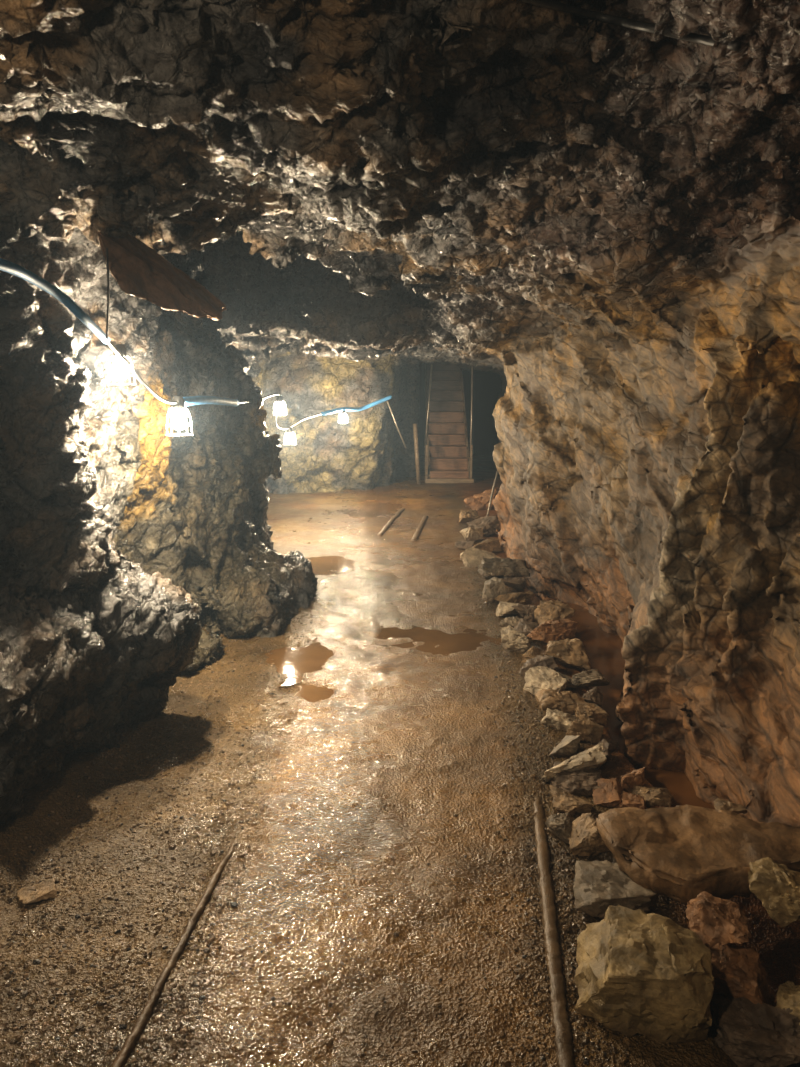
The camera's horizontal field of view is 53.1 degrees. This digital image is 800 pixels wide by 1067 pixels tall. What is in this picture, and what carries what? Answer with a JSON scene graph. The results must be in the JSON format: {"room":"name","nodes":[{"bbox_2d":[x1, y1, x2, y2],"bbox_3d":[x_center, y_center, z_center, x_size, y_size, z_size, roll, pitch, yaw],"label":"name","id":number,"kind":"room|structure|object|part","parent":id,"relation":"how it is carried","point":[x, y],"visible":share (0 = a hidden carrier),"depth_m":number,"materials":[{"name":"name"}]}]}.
{"room":"underground passage","nodes":[
{"label":"underground passage","id":0,"kind":"room"},
{"bbox_2d":[0,127,317,823],"bbox_3d":[-1.336,0.836,5.752,1.570,9.045,11.076,0,11,0],"label":"wall","id":1,"kind":"structure","parent":0,"point":[121,538],"depth_m":3.30,"materials":[{"name":"grey stone"}]},
{"bbox_2d":[96,231,226,319],"bbox_3d":[-0.967,-1.084,3.339,0.332,0.368,0.989,4,11,22],"label":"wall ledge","id":2,"kind":"object","parent":1,"relation":"attached to","point":[138,269],"visible":0.95,"depth_m":3.12,"materials":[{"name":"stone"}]},
{"bbox_2d":[106,248,109,337],"bbox_3d":[-1.041,-0.853,2.842,0.027,0.308,0.007,0,11,0],"label":"wire","id":3,"kind":"object","parent":2,"relation":"hanging from","point":[107,260],"visible":1,"depth_m":2.84,"materials":[{"name":"black rubber"}]},
{"bbox_2d":[0,258,391,428],"bbox_3d":[-1.004,-1.169,6.623,0.823,0.786,9.420,1,11,6],"label":"power cable","id":4,"kind":"object","parent":1,"relation":"attached to","point":[7,266],"visible":0.96,"depth_m":3.01,"materials":[{"name":"blue plastic"}]},
{"bbox_2d":[107,344,136,384],"bbox_3d":[-1.162,-0.702,3.328,0.117,0.167,0.117,0,11,0],"label":"lamp","id":5,"kind":"object","parent":4,"relation":"hanging from","point":[120,347],"visible":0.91,"depth_m":3.30,"materials":[{"name":"white metal"}]},
{"bbox_2d":[113,344,126,360],"bbox_3d":[-1.162,-0.751,3.319,0.051,0.067,0.051,0,10,0],"label":"socket","id":6,"kind":"object","parent":5,"relation":"attached to","point":[120,347],"depth_m":3.30,"materials":[{"name":"black rubber"}]},
{"bbox_2d":[165,396,193,436],"bbox_3d":[-1.082,-0.575,3.911,0.135,0.192,0.135,0,11,0],"label":"lamp","id":7,"kind":"object","parent":4,"relation":"hanging from","point":[179,407],"visible":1,"depth_m":3.88,"materials":[{"name":"white metal"}]},
{"bbox_2d":[172,396,184,411],"bbox_3d":[-1.082,-0.631,3.900,0.059,0.077,0.059,0,10,0],"label":"socket","id":8,"kind":"object","parent":7,"relation":"attached to","point":[180,406],"depth_m":3.88,"materials":[{"name":"black rubber"}]},
{"bbox_2d":[273,395,286,415],"bbox_3d":[-1.119,-1.194,7.457,0.129,0.184,0.129,0,11,0],"label":"lamp","id":9,"kind":"object","parent":4,"relation":"hanging from","point":[279,398],"visible":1,"depth_m":7.43,"materials":[{"name":"white metal"}]},
{"bbox_2d":[277,395,282,403],"bbox_3d":[-1.119,-1.248,7.447,0.056,0.074,0.056,0,10,0],"label":"socket","id":10,"kind":"object","parent":9,"relation":"attached to","point":[279,398],"depth_m":7.42,"materials":[{"name":"black rubber"}]},
{"bbox_2d":[284,427,295,444],"bbox_3d":[-1.163,-1.033,8.453,0.129,0.184,0.129,0,11,0],"label":"lamp","id":11,"kind":"object","parent":4,"relation":"hanging from","point":[290,430],"visible":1,"depth_m":8.42,"materials":[{"name":"white metal"}]},
{"bbox_2d":[287,427,292,433],"bbox_3d":[-1.163,-1.087,8.443,0.056,0.074,0.056,0,10,0],"label":"socket","id":12,"kind":"object","parent":11,"relation":"attached to","point":[289,431],"depth_m":8.42,"materials":[{"name":"white plastic"}]},
{"bbox_2d":[338,410,347,422],"bbox_3d":[-0.748,-1.539,10.495,0.129,0.184,0.129,0,11,0],"label":"lamp","id":13,"kind":"object","parent":4,"relation":"hanging from","point":[343,411],"visible":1,"depth_m":10.47,"materials":[{"name":"white metal"}]},
{"bbox_2d":[387,400,406,447],"bbox_3d":[-0.050,-1.578,11.557,0.315,0.702,0.029,-4,11,-20],"label":"hanging rod","id":14,"kind":"object","parent":4,"relation":"hanging from","point":[387,400],"visible":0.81,"depth_m":11.55,"materials":[{"name":"metal"}]},
{"bbox_2d":[260,358,506,493],"bbox_3d":[-0.077,1.490,13.715,4.138,8.900,4.497,0,11,0],"label":"wall","id":15,"kind":"structure","parent":0,"point":[321,459],"depth_m":11.57,"materials":[{"name":"beige stone"}]},
{"bbox_2d":[0,0,799,466],"bbox_3d":[-0.294,-1.933,6.071,3.777,4.011,11.553,0,11,2],"label":"ceiling","id":16,"kind":"structure","parent":0,"point":[364,189],"depth_m":2.74,"materials":[{"name":"grey stone"}]},
{"bbox_2d":[518,0,741,50],"bbox_3d":[0.588,-1.416,2.252,0.633,0.219,0.324,0,11,0],"label":"cable","id":17,"kind":"object","parent":16,"relation":"attached to","point":[735,45],"visible":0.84,"depth_m":2.26,"materials":[{"name":"black rubber"}]},
{"bbox_2d":[0,456,799,1066],"bbox_3d":[-0.150,-0.107,9.331,4.900,0.340,16.588,0,11,0],"label":"floor","id":18,"kind":"structure","parent":0,"point":[347,524],"depth_m":2.68,"materials":[{"name":"brown soil"}]},
{"bbox_2d":[17,877,56,903],"bbox_3d":[-1.118,1.103,2.465,0.114,0.044,0.100,-5,12,-26],"label":"stone","id":19,"kind":"object","parent":18,"relation":"on","point":[45,890],"visible":1,"depth_m":2.45,"materials":[{"name":"brown stone"}]},
{"bbox_2d":[111,838,237,1066],"bbox_3d":[-0.618,1.181,2.234,0.032,0.096,1.397,1,11,5],"label":"track rail","id":20,"kind":"object","parent":18,"relation":"on","point":[142,1020],"visible":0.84,"depth_m":2.14,"materials":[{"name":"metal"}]},
{"bbox_2d":[265,642,333,686],"bbox_3d":[-0.565,0.728,4.671,0.629,0.001,0.921,0,11,0],"label":"puddle","id":21,"kind":"object","parent":18,"relation":"on","point":[293,661],"visible":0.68,"depth_m":4.65,"materials":[{"name":"liquid"}]},
{"bbox_2d":[294,684,333,701],"bbox_3d":[-0.395,0.824,4.154,0.321,0.001,0.466,0,11,0],"label":"puddle","id":22,"kind":"object","parent":18,"relation":"on","point":[311,693],"visible":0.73,"depth_m":4.14,"materials":[{"name":"liquid"}]},
{"bbox_2d":[306,556,354,574],"bbox_3d":[-0.648,0.279,7.091,0.739,0.001,1.316,0,11,0],"label":"puddle","id":23,"kind":"object","parent":18,"relation":"on","point":[322,565],"visible":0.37,"depth_m":7.11,"materials":[{"name":"liquid"}]},
{"bbox_2d":[0,556,670,1066],"bbox_3d":[-0.146,0.749,4.408,2.221,0.139,6.019,0,11,0],"label":"gravel","id":24,"kind":"object","parent":18,"relation":"on","point":[578,1037],"visible":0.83,"depth_m":2.42,"materials":[{"name":"brown gravel"}]},
{"bbox_2d":[377,508,404,534],"bbox_3d":[-0.076,-0.146,9.392,0.065,0.100,1.989,1,11,8],"label":"strip","id":25,"kind":"object","parent":18,"relation":"on","point":[384,529],"visible":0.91,"depth_m":9.14,"materials":[{"name":"wood"}]},
{"bbox_2d":[413,424,420,483],"bbox_3d":[0.272,-1.199,12.391,0.122,0.995,0.154,10,14,43],"label":"prop","id":26,"kind":"object","parent":18,"relation":"on","point":[415,431],"visible":0.79,"depth_m":12.31,"materials":[{"name":"brown wood"}]},
{"bbox_2d":[411,516,427,540],"bbox_3d":[0.235,-0.056,8.910,0.061,0.092,1.660,1,11,6],"label":"strip","id":27,"kind":"object","parent":18,"relation":"on","point":[422,523],"visible":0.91,"depth_m":8.68,"materials":[{"name":"wood"}]},
{"bbox_2d":[375,626,501,655],"bbox_3d":[0.293,0.663,5.020,1.333,0.001,0.986,0,11,0],"label":"puddle","id":28,"kind":"object","parent":18,"relation":"on","point":[448,644],"visible":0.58,"depth_m":5.01,"materials":[{"name":"liquid"}]},
{"bbox_2d":[424,362,473,482],"bbox_3d":[0.770,-2.462,14.128,0.786,2.841,3.671,0,11,0],"label":"staircase","id":29,"kind":"structure","parent":18,"relation":"on","point":[447,459],"depth_m":13.27,"materials":[{"name":"wood"}]},
{"bbox_3d":[0.413,-1.096,12.601,0.045,0.600,0.050,0,10,0],"label":"post","id":30,"kind":"part","parent":29,"relation":"part of","materials":[{"name":"brown wood"}]},
{"bbox_3d":[0.448,-2.010,12.527,0.036,1.269,0.233,7,12,32],"label":"handrail","id":31,"kind":"part","parent":29,"relation":"part of","materials":[{"name":"metal"}]},
{"bbox_3d":[0.783,-0.828,12.610,0.760,0.070,0.090,0,10,0],"label":"sill","id":32,"kind":"part","parent":29,"relation":"part of","materials":[{"name":"brown wood"}]},
{"bbox_3d":[1.121,-1.808,12.566,0.037,1.863,0.203,1,11,8],"label":"handrail","id":33,"kind":"part","parent":29,"relation":"part of","materials":[{"name":"metal"}]},
{"bbox_3d":[1.123,-1.096,12.601,0.030,0.600,0.050,0,10,0],"label":"post","id":34,"kind":"part","parent":29,"relation":"part of","materials":[{"name":"brown wood"}]},
{"bbox_2d":[454,540,474,548],"bbox_3d":[0.634,0.106,7.766,0.201,0.087,0.127,4,11,21],"label":"stone","id":35,"kind":"object","parent":18,"relation":"on","point":[467,544],"visible":0.9,"depth_m":7.72,"materials":[{"name":"grey stone"}]},
{"bbox_2d":[459,510,479,522],"bbox_3d":[0.787,-0.184,9.065,0.234,0.160,0.224,-2,11,-10],"label":"stone","id":36,"kind":"object","parent":18,"relation":"on","point":[466,516],"visible":0.85,"depth_m":9.00,"materials":[{"name":"brown stone"}]},
{"bbox_2d":[460,527,483,540],"bbox_3d":[0.721,-0.009,8.092,0.218,0.142,0.201,-5,12,-26],"label":"stone","id":37,"kind":"object","parent":18,"relation":"on","point":[470,534],"visible":1,"depth_m":8.02,"materials":[{"name":"beige stone"}]},
{"bbox_2d":[460,547,500,566],"bbox_3d":[0.730,0.230,7.058,0.356,0.202,0.255,-4,11,-21],"label":"stone","id":38,"kind":"object","parent":18,"relation":"on","point":[471,557],"visible":0.63,"depth_m":7.05,"materials":[{"name":"beige stone"}]},
{"bbox_2d":[464,487,498,510],"bbox_3d":[1.035,-0.429,10.171,0.436,0.315,0.321,1,11,7],"label":"stone","id":39,"kind":"object","parent":18,"relation":"on","point":[476,502],"visible":0.68,"depth_m":10.05,"materials":[{"name":"brown stone"}]},
{"bbox_2d":[467,516,500,536],"bbox_3d":[0.897,-0.061,8.422,0.282,0.255,0.303,-8,13,-38],"label":"stone","id":40,"kind":"object","parent":18,"relation":"on","point":[489,524],"visible":0.68,"depth_m":8.36,"materials":[{"name":"grey stone"}]},
{"bbox_2d":[471,537,501,552],"bbox_3d":[0.805,0.118,7.601,0.308,0.161,0.238,-4,11,-21],"label":"stone","id":41,"kind":"object","parent":18,"relation":"on","point":[492,544],"visible":0.76,"depth_m":7.54,"materials":[{"name":"stone"}]},
{"bbox_2d":[486,471,497,515],"bbox_3d":[1.122,-0.561,9.694,0.066,0.687,0.426,6,12,28],"label":"bar","id":42,"kind":"object","parent":18,"relation":"on","point":[491,496],"visible":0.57,"depth_m":9.72,"materials":[{"name":"metal"}]},
{"bbox_2d":[482,577,505,601],"bbox_3d":[0.686,0.410,5.854,0.180,0.175,0.187,-5,12,-25],"label":"stone","id":43,"kind":"object","parent":18,"relation":"on","point":[493,587],"visible":0.81,"depth_m":5.78,"materials":[{"name":"grey stone"}]},
{"bbox_2d":[477,558,530,577],"bbox_3d":[0.868,0.275,6.612,0.426,0.175,0.292,-1,11,-7],"label":"stone","id":44,"kind":"object","parent":18,"relation":"on","point":[489,567],"visible":0.99,"depth_m":6.54,"materials":[{"name":"grey stone"}]},
{"bbox_2d":[496,601,518,616],"bbox_3d":[0.726,0.523,5.453,0.204,0.109,0.168,7,12,32],"label":"stone","id":45,"kind":"object","parent":18,"relation":"on","point":[503,609],"visible":0.84,"depth_m":5.41,"materials":[{"name":"beige stone"}]},
{"bbox_2d":[500,577,525,590],"bbox_3d":[0.853,0.393,6.122,0.220,0.127,0.190,5,12,27],"label":"stone","id":46,"kind":"object","parent":18,"relation":"on","point":[519,583],"visible":0.86,"depth_m":6.07,"materials":[{"name":"grey stone"}]},
{"bbox_2d":[500,616,526,627],"bbox_3d":[0.742,0.580,5.230,0.179,0.068,0.132,8,13,36],"label":"stone","id":47,"kind":"object","parent":18,"relation":"on","point":[512,621],"visible":0.77,"depth_m":5.21,"materials":[{"name":"grey stone"}]},
{"bbox_2d":[494,591,533,604],"bbox_3d":[0.815,0.464,5.774,0.264,0.127,0.215,-5,11,-23],"label":"stone","id":48,"kind":"object","parent":18,"relation":"on","point":[524,598],"visible":0.78,"depth_m":5.71,"materials":[{"name":"stone"}]},
{"bbox_2d":[501,625,530,651],"bbox_3d":[0.691,0.641,4.781,0.181,0.140,0.165,1,11,7],"label":"stone","id":49,"kind":"object","parent":18,"relation":"on","point":[511,639],"visible":0.98,"depth_m":4.72,"materials":[{"name":"beige stone"}]},
{"bbox_2d":[512,604,536,621],"bbox_3d":[0.849,0.528,5.374,0.202,0.116,0.160,3,11,16],"label":"stone","id":50,"kind":"object","parent":18,"relation":"on","point":[526,611],"visible":0.76,"depth_m":5.31,"materials":[{"name":"grey stone"}]},
{"bbox_2d":[514,618,538,638],"bbox_3d":[0.794,0.607,5.033,0.180,0.108,0.138,6,12,29],"label":"stone","id":51,"kind":"object","parent":18,"relation":"on","point":[525,627],"visible":0.47,"depth_m":5.03,"materials":[{"name":"grey stone"}]},
{"bbox_2d":[522,646,540,662],"bbox_3d":[0.755,0.698,4.510,0.131,0.115,0.094,-4,11,-20],"label":"stone","id":52,"kind":"object","parent":18,"relation":"on","point":[532,652],"visible":0.62,"depth_m":4.50,"materials":[{"name":"brown stone"}]},
{"bbox_2d":[519,655,558,678],"bbox_3d":[0.748,0.725,4.346,0.222,0.134,0.115,-1,11,-5],"label":"stone","id":53,"kind":"object","parent":18,"relation":"on","point":[539,660],"visible":0.7,"depth_m":4.30,"materials":[{"name":"grey stone"}]},
{"bbox_2d":[523,666,566,694],"bbox_3d":[0.711,0.773,4.042,0.174,0.159,0.242,-5,12,-27],"label":"stone","id":54,"kind":"object","parent":18,"relation":"on","point":[537,678],"visible":0.7,"depth_m":4.01,"materials":[{"name":"beige stone"}]},
{"bbox_2d":[536,593,553,600],"bbox_3d":[1.080,0.534,6.073,0.218,0.144,0.175,9,14,40],"label":"stone","id":55,"kind":"object","parent":18,"relation":"on","point":[540,596],"visible":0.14,"depth_m":6.07,"materials":[{"name":"brown stone"}]},
{"bbox_2d":[527,618,577,642],"bbox_3d":[0.926,0.595,4.888,0.272,0.156,0.209,-6,12,-28],"label":"stone","id":56,"kind":"object","parent":18,"relation":"on","point":[553,630],"visible":0.9,"depth_m":4.82,"materials":[{"name":"brown stone"}]},
{"bbox_2d":[533,779,574,1066],"bbox_3d":[0.457,1.127,2.495,0.054,0.085,1.936,1,11,6],"label":"track rail","id":57,"kind":"object","parent":18,"relation":"on","point":[565,1056],"visible":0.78,"depth_m":2.20,"materials":[{"name":"metal"}]},
{"bbox_2d":[534,600,574,624],"bbox_3d":[1.013,0.536,5.219,0.249,0.196,0.218,-2,11,-12],"label":"stone","id":58,"kind":"object","parent":18,"relation":"on","point":[550,610],"visible":0.74,"depth_m":5.16,"materials":[{"name":"brown stone"}]},
{"bbox_2d":[541,708,577,731],"bbox_3d":[0.736,0.861,3.676,0.179,0.084,0.142,2,11,10],"label":"stone","id":59,"kind":"object","parent":18,"relation":"on","point":[556,719],"visible":0.75,"depth_m":3.64,"materials":[{"name":"beige stone"}]},
{"bbox_2d":[534,689,585,714],"bbox_3d":[0.771,0.810,3.827,0.241,0.114,0.182,1,11,4],"label":"stone","id":60,"kind":"object","parent":18,"relation":"on","point":[564,701],"visible":0.92,"depth_m":3.77,"materials":[{"name":"brown stone"}]},
{"bbox_2d":[545,812,574,843],"bbox_3d":[0.562,1.028,2.786,0.114,0.092,0.116,2,11,12],"label":"stone","id":61,"kind":"object","parent":18,"relation":"on","point":[559,825],"visible":0.8,"depth_m":2.76,"materials":[{"name":"grey stone"}]},
{"bbox_2d":[548,735,579,755],"bbox_3d":[0.714,0.894,3.402,0.161,0.116,0.123,-10,15,-44],"label":"stone","id":62,"kind":"object","parent":18,"relation":"on","point":[569,745],"visible":0.99,"depth_m":3.37,"materials":[{"name":"grey stone"}]},
{"bbox_2d":[545,638,591,669],"bbox_3d":[0.943,0.669,4.462,0.253,0.165,0.242,3,11,15],"label":"stone","id":63,"kind":"object","parent":18,"relation":"on","point":[570,652],"visible":0.95,"depth_m":4.39,"materials":[{"name":"brown stone"}]},
{"bbox_2d":[558,672,578,689],"bbox_3d":[0.868,0.769,4.163,0.136,0.101,0.132,5,11,24],"label":"stone","id":64,"kind":"object","parent":18,"relation":"on","point":[569,685],"visible":0.48,"depth_m":4.13,"materials":[{"name":"brown stone"}]},
{"bbox_2d":[549,785,592,814],"bbox_3d":[0.638,0.997,2.983,0.147,0.076,0.128,0,11,-1],"label":"stone","id":65,"kind":"object","parent":18,"relation":"on","point":[563,801],"visible":0.95,"depth_m":2.95,"materials":[{"name":"brown stone"}]},
{"bbox_2d":[540,743,606,781],"bbox_3d":[0.695,0.944,3.200,0.292,0.168,0.191,-4,11,-20],"label":"stone","id":66,"kind":"object","parent":18,"relation":"on","point":[593,757],"visible":0.86,"depth_m":3.13,"materials":[{"name":"beige stone"}]},
{"bbox_2d":[550,761,604,795],"bbox_3d":[0.707,0.964,3.133,0.243,0.085,0.164,3,11,13],"label":"stone","id":67,"kind":"object","parent":18,"relation":"on","point":[583,781],"visible":0.6,"depth_m":3.09,"materials":[{"name":"stone"}]},
{"bbox_2d":[566,719,603,743],"bbox_3d":[0.825,0.873,3.547,0.135,0.091,0.128,7,13,35],"label":"stone","id":68,"kind":"object","parent":18,"relation":"on","point":[589,731],"visible":0.9,"depth_m":3.52,"materials":[{"name":"stone"}]},
{"bbox_2d":[568,813,608,855],"bbox_3d":[0.642,1.030,2.706,0.147,0.139,0.119,2,11,11],"label":"stone","id":69,"kind":"object","parent":18,"relation":"on","point":[585,839],"visible":0.8,"depth_m":2.67,"materials":[{"name":"brown stone"}]},
{"bbox_2d":[571,669,609,686],"bbox_3d":[0.982,0.767,4.158,0.205,0.126,0.164,8,13,36],"label":"stone","id":70,"kind":"object","parent":18,"relation":"on","point":[593,677],"visible":0.92,"depth_m":4.11,"materials":[{"name":"grey stone"}]},
{"bbox_2d":[575,702,608,724],"bbox_3d":[0.892,0.841,3.735,0.144,0.082,0.136,-2,11,-12],"label":"stone","id":71,"kind":"object","parent":18,"relation":"on","point":[585,711],"visible":0.88,"depth_m":3.69,"materials":[{"name":"brown stone"}]},
{"bbox_2d":[581,686,602,706],"bbox_3d":[0.936,0.807,3.918,0.124,0.090,0.111,2,11,9],"label":"stone","id":72,"kind":"object","parent":18,"relation":"on","point":[594,696],"visible":0.74,"depth_m":3.90,"materials":[{"name":"stone"}]},
{"bbox_2d":[597,739,611,759],"bbox_3d":[0.828,0.923,3.353,0.109,0.086,0.110,0,11,-2],"label":"stone","id":73,"kind":"object","parent":18,"relation":"on","point":[606,745],"visible":0.37,"depth_m":3.33,"materials":[{"name":"grey stone"}]},
{"bbox_2d":[592,778,623,807],"bbox_3d":[0.787,0.984,3.030,0.123,0.091,0.116,3,11,15],"label":"stone","id":74,"kind":"object","parent":18,"relation":"on","point":[609,794],"visible":0.95,"depth_m":3.01,"materials":[{"name":"brown stone"}]},
{"bbox_2d":[602,739,617,750],"bbox_3d":[0.910,0.909,3.459,0.076,0.052,0.076,2,11,10],"label":"stone","id":75,"kind":"object","parent":18,"relation":"on","point":[613,744],"visible":0.45,"depth_m":3.46,"materials":[{"name":"brown stone"}]},
{"bbox_2d":[573,860,657,918],"bbox_3d":[0.652,1.089,2.420,0.252,0.136,0.209,2,11,12],"label":"stone","id":76,"kind":"object","parent":18,"relation":"on","point":[598,885],"visible":0.76,"depth_m":2.37,"materials":[{"name":"grey stone"}]},
{"bbox_2d":[525,583,714,808],"bbox_3d":[1.217,0.785,4.900,0.624,0.001,4.450,0,11,0],"label":"water","id":77,"kind":"object","parent":18,"relation":"on","point":[603,648],"visible":0.2,"depth_m":4.57,"materials":[{"name":"brown liquid"}]},
{"bbox_2d":[617,791,646,809],"bbox_3d":[0.863,1.002,2.974,0.109,0.058,0.094,3,11,17],"label":"stone","id":78,"kind":"object","parent":18,"relation":"on","point":[628,799],"visible":0.66,"depth_m":2.96,"materials":[{"name":"brown stone"}]},
{"bbox_2d":[620,767,644,792],"bbox_3d":[0.902,0.954,3.109,0.090,0.119,0.114,2,11,10],"label":"stone","id":79,"kind":"object","parent":18,"relation":"on","point":[636,777],"visible":0.77,"depth_m":3.06,"materials":[{"name":"brown stone"}]},
{"bbox_2d":[573,904,714,1042],"bbox_3d":[0.614,1.112,2.023,0.338,0.206,0.261,3,11,14],"label":"stone","id":80,"kind":"object","parent":18,"relation":"on","point":[650,975],"visible":1,"depth_m":1.94,"materials":[{"name":"brown stone"}]},
{"bbox_2d":[631,785,673,806],"bbox_3d":[0.957,0.985,3.048,0.166,0.080,0.138,4,11,18],"label":"stone","id":81,"kind":"object","parent":18,"relation":"on","point":[652,796],"visible":0.83,"depth_m":3.00,"materials":[{"name":"beige stone"}]},
{"bbox_2d":[596,804,799,904],"bbox_3d":[0.999,0.982,2.501,0.716,0.161,0.358,-2,11,-12],"label":"rock","id":82,"kind":"object","parent":18,"relation":"on","point":[679,853],"visible":0.94,"depth_m":2.44,"materials":[{"name":"brown stone"}]},
{"bbox_2d":[714,798,747,813],"bbox_3d":[1.136,0.947,2.751,0.110,0.041,0.091,5,11,24],"label":"stone","id":83,"kind":"object","parent":82,"relation":"on","point":[719,804],"visible":0.89,"depth_m":2.74,"materials":[{"name":"brown stone"}]},
{"bbox_2d":[748,857,799,927],"bbox_3d":[1.090,1.035,2.284,0.184,0.142,0.177,6,12,27],"label":"stone","id":84,"kind":"object","parent":82,"relation":"on","point":[777,886],"visible":1,"depth_m":2.25,"materials":[{"name":"brown stone"}]},
{"bbox_2d":[710,943,771,1012],"bbox_3d":[0.873,1.192,2.088,0.187,0.167,0.195,3,11,16],"label":"stone","id":85,"kind":"object","parent":18,"relation":"on","point":[737,971],"visible":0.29,"depth_m":2.05,"materials":[{"name":"brown stone"}]},
{"bbox_2d":[685,891,751,948],"bbox_3d":[0.850,1.036,2.128,0.171,0.105,0.152,3,11,14],"label":"stone","id":86,"kind":"object","parent":85,"relation":"on","point":[715,920],"visible":0.91,"depth_m":2.11,"materials":[{"name":"brown stone"}]},
{"bbox_2d":[711,994,799,1066],"bbox_3d":[0.881,1.224,1.947,0.247,0.127,0.188,5,12,27],"label":"stone","id":87,"kind":"object","parent":18,"relation":"on","point":[751,1034],"visible":0.91,"depth_m":1.91,"materials":[{"name":"stone"}]},
{"bbox_2d":[770,989,776,1006],"bbox_3d":[0.955,1.244,2.084,0.065,0.091,0.094,5,12,27],"label":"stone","id":88,"kind":"object","parent":18,"relation":"on","point":[773,998],"visible":0.16,"depth_m":2.07,"materials":[{"name":"brown stone"}]},
{"bbox_2d":[776,981,799,1024],"bbox_3d":[1.005,1.220,1.993,0.134,0.197,0.181,6,12,29],"label":"stone","id":89,"kind":"object","parent":18,"relation":"on","point":[788,994],"visible":0.4,"depth_m":1.99,"materials":[{"name":"beige stone"}]},
{"bbox_2d":[492,154,799,825],"bbox_3d":[1.427,1.575,5.897,1.254,7.533,11.045,0,11,2],"label":"wall","id":90,"kind":"structure","parent":0,"point":[650,486],"depth_m":3.55,"materials":[{"name":"brown stone"}]}
]}

